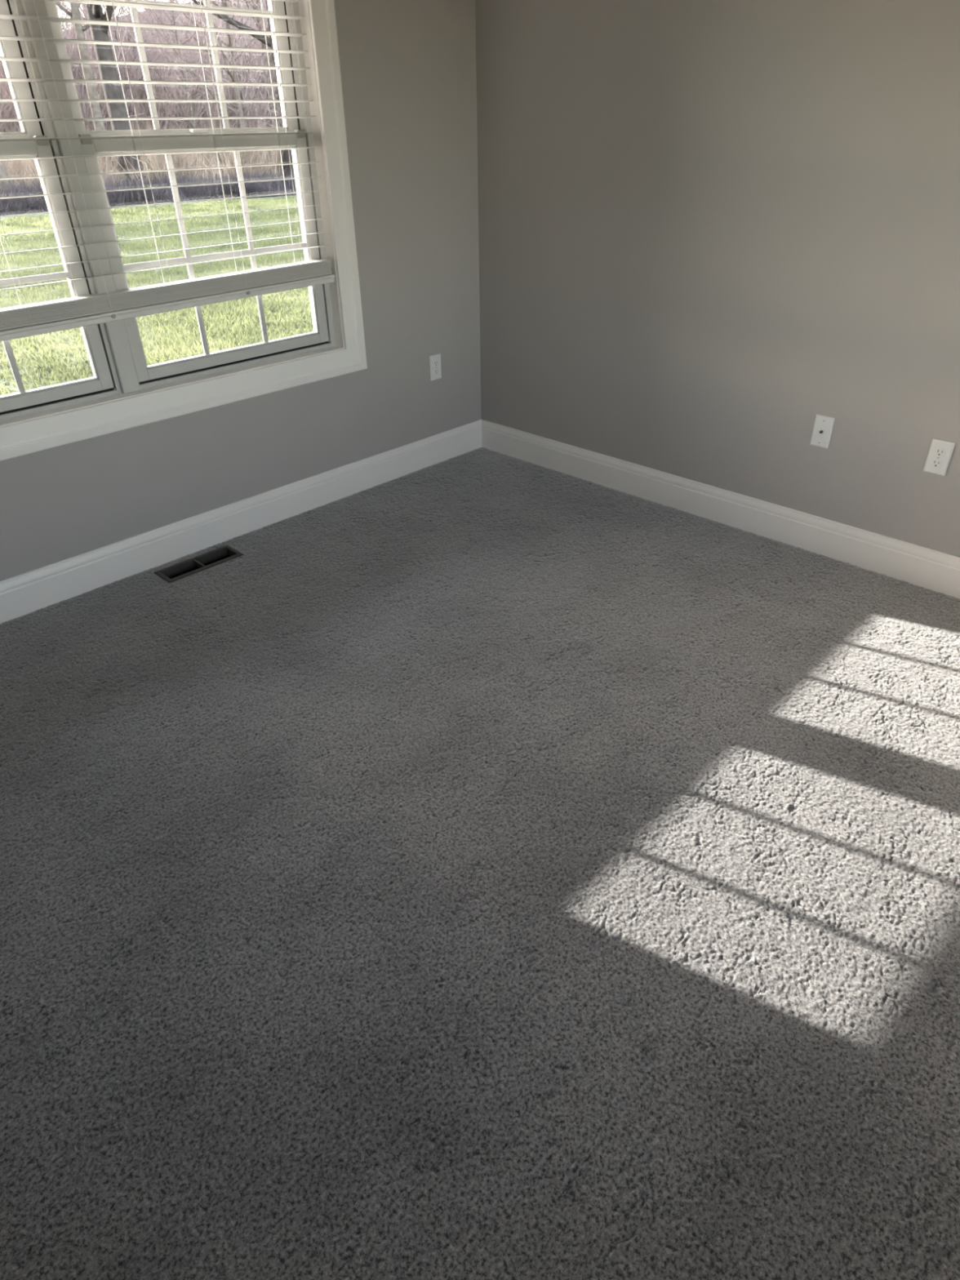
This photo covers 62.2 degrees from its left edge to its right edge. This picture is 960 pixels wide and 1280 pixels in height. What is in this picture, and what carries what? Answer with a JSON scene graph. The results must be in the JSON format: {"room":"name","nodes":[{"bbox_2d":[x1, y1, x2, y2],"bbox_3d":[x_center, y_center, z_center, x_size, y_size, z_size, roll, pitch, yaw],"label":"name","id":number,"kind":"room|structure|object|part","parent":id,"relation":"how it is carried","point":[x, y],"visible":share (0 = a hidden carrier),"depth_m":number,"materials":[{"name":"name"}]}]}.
{"room":"empty bedroom","nodes":[
{"label":"empty bedroom","id":0,"kind":"room"},
{"bbox_2d":[0,0,481,581],"bbox_3d":[-1.492,-1.271,2.394,0.150,2.474,4.100,27,42,36],"label":"wall","id":1,"kind":"structure","parent":0,"point":[408,73],"depth_m":3.25,"materials":[{"name":"grey paint"}]},
{"bbox_2d":[0,0,367,461],"bbox_3d":[-1.294,-1.545,2.467,0.196,1.737,2.061,27,42,36],"label":"window","id":2,"kind":"structure","parent":1,"relation":"in","point":[123,392],"depth_m":2.81,"materials":[{"name":"white paint"}]},
{"bbox_3d":[-1.658,-1.674,2.012,0.034,0.770,0.854,27,42,36],"label":"sash","id":3,"kind":"part","parent":2,"relation":"part of","materials":[{"name":"white plastic"}]},
{"bbox_3d":[-1.618,-1.051,2.384,0.034,0.756,0.854,27,42,36],"label":"sash","id":4,"kind":"part","parent":2,"relation":"part of","materials":[{"name":"white plastic"}]},
{"bbox_2d":[0,0,334,341],"bbox_3d":[-1.258,-1.624,2.372,0.061,1.285,1.836,27,42,36],"label":"window blind","id":5,"kind":"object","parent":2,"relation":"attached to","point":[26,320],"visible":1,"depth_m":2.65,"materials":[{"name":"white plastic"}]},
{"bbox_3d":[-1.449,-1.509,2.218,0.055,1.205,0.002,27,42,36],"label":"ladder cord","id":6,"kind":"part","parent":5,"relation":"part of","materials":[{"name":"white fabric"}]},
{"bbox_3d":[-1.268,-1.613,2.373,0.055,1.205,0.002,27,42,36],"label":"ladder cord","id":7,"kind":"part","parent":5,"relation":"part of","materials":[{"name":"white fabric"}]},
{"bbox_3d":[-1.108,-1.705,2.510,0.055,1.205,0.002,27,42,36],"label":"ladder cord","id":8,"kind":"part","parent":5,"relation":"part of","materials":[{"name":"white fabric"}]},
{"bbox_3d":[-1.249,-1.106,2.709,0.058,0.029,1.836,27,43,36],"label":"rail","id":9,"kind":"part","parent":5,"relation":"part of","materials":[{"name":"white plastic"}]},
{"bbox_3d":[-0.903,-1.822,2.684,0.055,1.205,0.002,27,42,36],"label":"ladder cord","id":10,"kind":"part","parent":5,"relation":"part of","materials":[{"name":"white fabric"}]},
{"bbox_3d":[-0.721,-1.926,2.840,0.055,1.205,0.002,27,42,36],"label":"ladder cord","id":11,"kind":"part","parent":5,"relation":"part of","materials":[{"name":"white fabric"}]},
{"bbox_3d":[-1.247,-0.879,2.858,0.056,0.015,1.885,27,42,36],"label":"sill","id":12,"kind":"part","parent":2,"relation":"part of","materials":[{"name":"white paint"}]},
{"bbox_3d":[-0.999,-2.051,2.574,0.034,0.770,0.854,27,42,36],"label":"sash","id":13,"kind":"part","parent":2,"relation":"part of","materials":[{"name":"white plastic"}]},
{"bbox_3d":[-1.219,-0.826,2.861,0.020,0.100,2.061,27,42,36],"label":"casing","id":14,"kind":"part","parent":2,"relation":"part of","materials":[{"name":"white paint"}]},
{"bbox_3d":[-0.959,-1.429,2.946,0.034,0.756,0.854,27,42,36],"label":"sash","id":15,"kind":"part","parent":2,"relation":"part of","materials":[{"name":"white plastic"}]},
{"bbox_3d":[-0.548,-1.904,2.999,0.020,1.737,0.100,27,42,36],"label":"casing","id":16,"kind":"part","parent":2,"relation":"part of","materials":[{"name":"white paint"}]},
{"bbox_2d":[0,419,481,623],"bbox_3d":[-1.363,-0.299,3.022,0.016,0.152,3.950,27,42,36],"label":"baseboard","id":17,"kind":"structure","parent":1,"relation":"attached to","point":[22,594],"depth_m":3.25,"materials":[{"name":"white paint"}]},
{"bbox_2d":[429,353,441,381],"bbox_3d":[-0.210,-1.302,3.798,0.008,0.114,0.070,27,42,36],"label":"wall outlet","id":18,"kind":"object","parent":1,"relation":"attached to","point":[434,360],"visible":1,"depth_m":3.79,"materials":[{"name":"white plastic"}]},
{"bbox_2d":[433,360,439,366],"bbox_3d":[-0.209,-1.317,3.786,0.004,0.028,0.034,27,42,36],"label":"receptacle","id":19,"kind":"object","parent":18,"relation":"attached to","point":[436,362],"depth_m":3.78,"materials":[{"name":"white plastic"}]},
{"bbox_2d":[433,368,439,374],"bbox_3d":[-0.209,-1.285,3.807,0.004,0.028,0.034,27,42,36],"label":"receptacle","id":20,"kind":"object","parent":18,"relation":"attached to","point":[436,371],"depth_m":3.80,"materials":[{"name":"white plastic"}]},
{"bbox_2d":[475,0,959,557],"bbox_3d":[1.584,-1.295,2.345,4.600,2.474,0.150,27,42,36],"label":"wall","id":21,"kind":"structure","parent":0,"point":[708,230],"depth_m":2.90,"materials":[{"name":"beige paint"}]},
{"bbox_2d":[481,419,959,599],"bbox_3d":[1.544,-0.290,2.928,4.300,0.152,0.016,27,42,36],"label":"baseboard","id":22,"kind":"structure","parent":21,"relation":"attached to","point":[935,571],"depth_m":3.29,"materials":[{"name":"white paint"}]},
{"bbox_2d":[809,413,835,448],"bbox_3d":[1.261,-0.769,2.938,0.070,0.114,0.015,27,42,36],"label":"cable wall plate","id":23,"kind":"object","parent":21,"relation":"attached to","point":[823,424],"visible":1,"depth_m":2.94,"materials":[{"name":"white plastic"}]},
{"bbox_2d":[923,438,955,475],"bbox_3d":[1.556,-0.619,2.699,0.070,0.114,0.008,27,42,36],"label":"wall outlet","id":24,"kind":"object","parent":21,"relation":"attached to","point":[939,456],"visible":1,"depth_m":2.69,"materials":[{"name":"white plastic"}]},
{"bbox_2d":[931,458,942,467],"bbox_3d":[1.555,-0.602,2.708,0.034,0.028,0.004,27,42,36],"label":"receptacle","id":25,"kind":"object","parent":24,"relation":"attached to","point":[935,463],"depth_m":2.71,"materials":[{"name":"white plastic"}]},
{"bbox_2d":[934,447,945,457],"bbox_3d":[1.554,-0.634,2.687,0.034,0.028,0.004,27,42,36],"label":"receptacle","id":26,"kind":"object","parent":24,"relation":"attached to","point":[939,451],"depth_m":2.69,"materials":[{"name":"white plastic"}]},
{"bbox_3d":[0.174,0.628,1.843,4.600,0.160,4.250,27,42,36],"label":"floor","id":27,"kind":"structure","parent":0,"visible":0},
{"bbox_2d":[154,545,243,582],"bbox_3d":[-1.104,-0.237,3.177,0.121,0.164,0.321,27,42,36],"label":"floor vent","id":28,"kind":"object","parent":27,"relation":"in","point":[184,569],"visible":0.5,"depth_m":3.15,"materials":[{"name":"brown metal"}]},
{"bbox_2d":[0,447,959,1279],"bbox_3d":[0.173,0.552,1.795,4.297,0.012,3.947,27,42,36],"label":"carpet","id":29,"kind":"object","parent":27,"relation":"on","point":[487,864],"visible":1,"depth_m":1.76,"materials":[{"name":"grey carpet"}]},
{"label":"outside","id":30,"kind":"structure","parent":0,"visible":0},
{"bbox_2d":[0,194,313,395],"bbox_3d":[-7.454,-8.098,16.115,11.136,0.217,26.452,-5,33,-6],"label":"grass","id":31,"kind":"structure","parent":30,"point":[248,313],"depth_m":12.07,"materials":[{"name":"green plant"}]},
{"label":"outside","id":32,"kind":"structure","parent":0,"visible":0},
{"bbox_2d":[68,0,267,55],"bbox_3d":[-40.378,-62.246,77.646,70.000,23.298,300.000,27,42,36],"label":"hillside","id":33,"kind":"structure","parent":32,"point":[217,0],"depth_m":109.45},
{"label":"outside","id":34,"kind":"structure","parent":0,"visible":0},
{"bbox_3d":[-20.285,-23.013,38.451,38.200,1.433,150.000,27,42,36],"label":"floor","id":35,"kind":"structure","parent":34,"visible":0},
{"bbox_2d":[0,54,12,197],"bbox_3d":[-15.396,-20.037,21.730,7.436,14.537,10.328,-22,39,-29],"label":"bare tree","id":36,"kind":"object","parent":35,"relation":"on","point":[3,174],"visible":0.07,"depth_m":24.33,"materials":[{"name":"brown plant"}]},
{"bbox_2d":[56,1,118,78],"bbox_3d":[-19.888,-28.074,37.116,5.380,10.387,7.522,8,34,13],"label":"bare tree","id":37,"kind":"object","parent":35,"relation":"on","point":[59,2],"visible":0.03,"depth_m":37.55,"materials":[{"name":"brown plant"}]},
{"bbox_2d":[55,1,135,170],"bbox_3d":[-13.303,-24.467,26.096,7.734,17.108,9.155,-17,36,-23],"label":"bare tree","id":38,"kind":"object","parent":35,"relation":"on","point":[79,28],"visible":0.51,"depth_m":27.80,"materials":[{"name":"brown plant"}]},
{"bbox_2d":[84,3,145,186],"bbox_3d":[-12.107,-21.871,23.365,7.528,15.863,6.844,7,34,12],"label":"tree","id":39,"kind":"object","parent":35,"relation":"on","point":[99,33],"visible":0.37,"depth_m":25.91,"materials":[{"name":"brown plant"}]},
{"bbox_2d":[57,2,177,52],"bbox_3d":[-21.375,-36.699,45.252,10.991,15.470,7.913,-5,33,-6],"label":"bare tree","id":40,"kind":"object","parent":35,"relation":"on","point":[67,2],"visible":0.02,"depth_m":45.67,"materials":[{"name":"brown plant"}]},
{"bbox_2d":[61,3,196,128],"bbox_3d":[-15.960,-26.413,35.298,6.984,9.644,4.995,-6,33,-7],"label":"bare tree","id":41,"kind":"object","parent":35,"relation":"on","point":[121,11],"visible":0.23,"depth_m":35.32,"materials":[{"name":"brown plant"}]},
{"bbox_2d":[0,0,279,132],"bbox_3d":[-15.978,-34.251,49.240,37.778,15.479,48.127,27,42,36],"label":"thicket","id":42,"kind":"object","parent":35,"relation":"on","point":[7,109],"visible":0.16,"depth_m":36.57,"materials":[{"name":"plant"}]},
{"bbox_2d":[0,111,284,192],"bbox_3d":[-10.757,-20.259,33.292,12.438,3.338,25.287,27,42,36],"label":"brush","id":43,"kind":"object","parent":35,"relation":"on","point":[19,168],"visible":0.28,"depth_m":28.78,"materials":[{"name":"brown plant"}]},
{"bbox_2d":[0,161,297,216],"bbox_3d":[-8.782,-14.818,26.098,3.646,1.536,16.227,27,42,36],"label":"fence","id":44,"kind":"object","parent":35,"relation":"on","point":[16,206],"visible":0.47,"depth_m":24.69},
{"bbox_2d":[102,0,247,62],"bbox_3d":[-17.449,-35.932,43.790,8.202,16.035,11.392,17,37,26],"label":"bare tree","id":45,"kind":"object","parent":35,"relation":"on","point":[148,0],"visible":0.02,"depth_m":43.71,"materials":[{"name":"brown plant"}]},
{"bbox_2d":[114,0,238,128],"bbox_3d":[-12.089,-23.887,32.049,4.748,9.167,6.638,-5,33,-6],"label":"bare tree","id":46,"kind":"object","parent":35,"relation":"on","point":[187,94],"visible":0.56,"depth_m":32.17,"materials":[{"name":"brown plant"}]},
{"bbox_2d":[117,0,277,128],"bbox_3d":[-9.412,-23.130,29.243,5.848,11.290,8.176,10,35,16],"label":"bare tree","id":47,"kind":"object","parent":35,"relation":"on","point":[242,122],"visible":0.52,"depth_m":29.85,"materials":[{"name":"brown plant"}]},
{"bbox_2d":[138,0,270,79],"bbox_3d":[-12.736,-32.116,40.090,9.900,13.935,7.128,-12,35,-16],"label":"bare tree","id":48,"kind":"object","parent":35,"relation":"on","point":[150,0],"visible":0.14,"depth_m":40.08,"materials":[{"name":"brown plant"}]},
{"bbox_2d":[212,0,262,48],"bbox_3d":[-16.214,-42.162,50.076,10.428,19.487,8.810,-19,37,-25],"label":"bare tree","id":49,"kind":"object","parent":35,"relation":"on","point":[242,21],"visible":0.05,"depth_m":50.85,"materials":[{"name":"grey plant"}]},
{"bbox_2d":[185,0,293,181],"bbox_3d":[-8.206,-24.173,27.035,6.920,15.603,7.696,27,42,36],"label":"tree","id":50,"kind":"object","parent":35,"relation":"on","point":[286,159],"visible":0.27,"depth_m":28.73,"materials":[{"name":"brown plant"}]},
{"bbox_2d":[231,0,269,57],"bbox_3d":[-6.604,-27.974,32.079,8.226,16.082,11.425,-26,41,-33],"label":"bare tree","id":51,"kind":"object","parent":35,"relation":"on","point":[246,1],"visible":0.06,"depth_m":34.25,"materials":[{"name":"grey plant"}]},
{"bbox_2d":[227,0,276,127],"bbox_3d":[-10.434,-32.093,37.993,8.426,16.474,11.703,1,33,3],"label":"bare tree","id":52,"kind":"object","parent":35,"relation":"on","point":[258,23],"visible":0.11,"depth_m":38.47,"materials":[{"name":"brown plant"}]}
]}

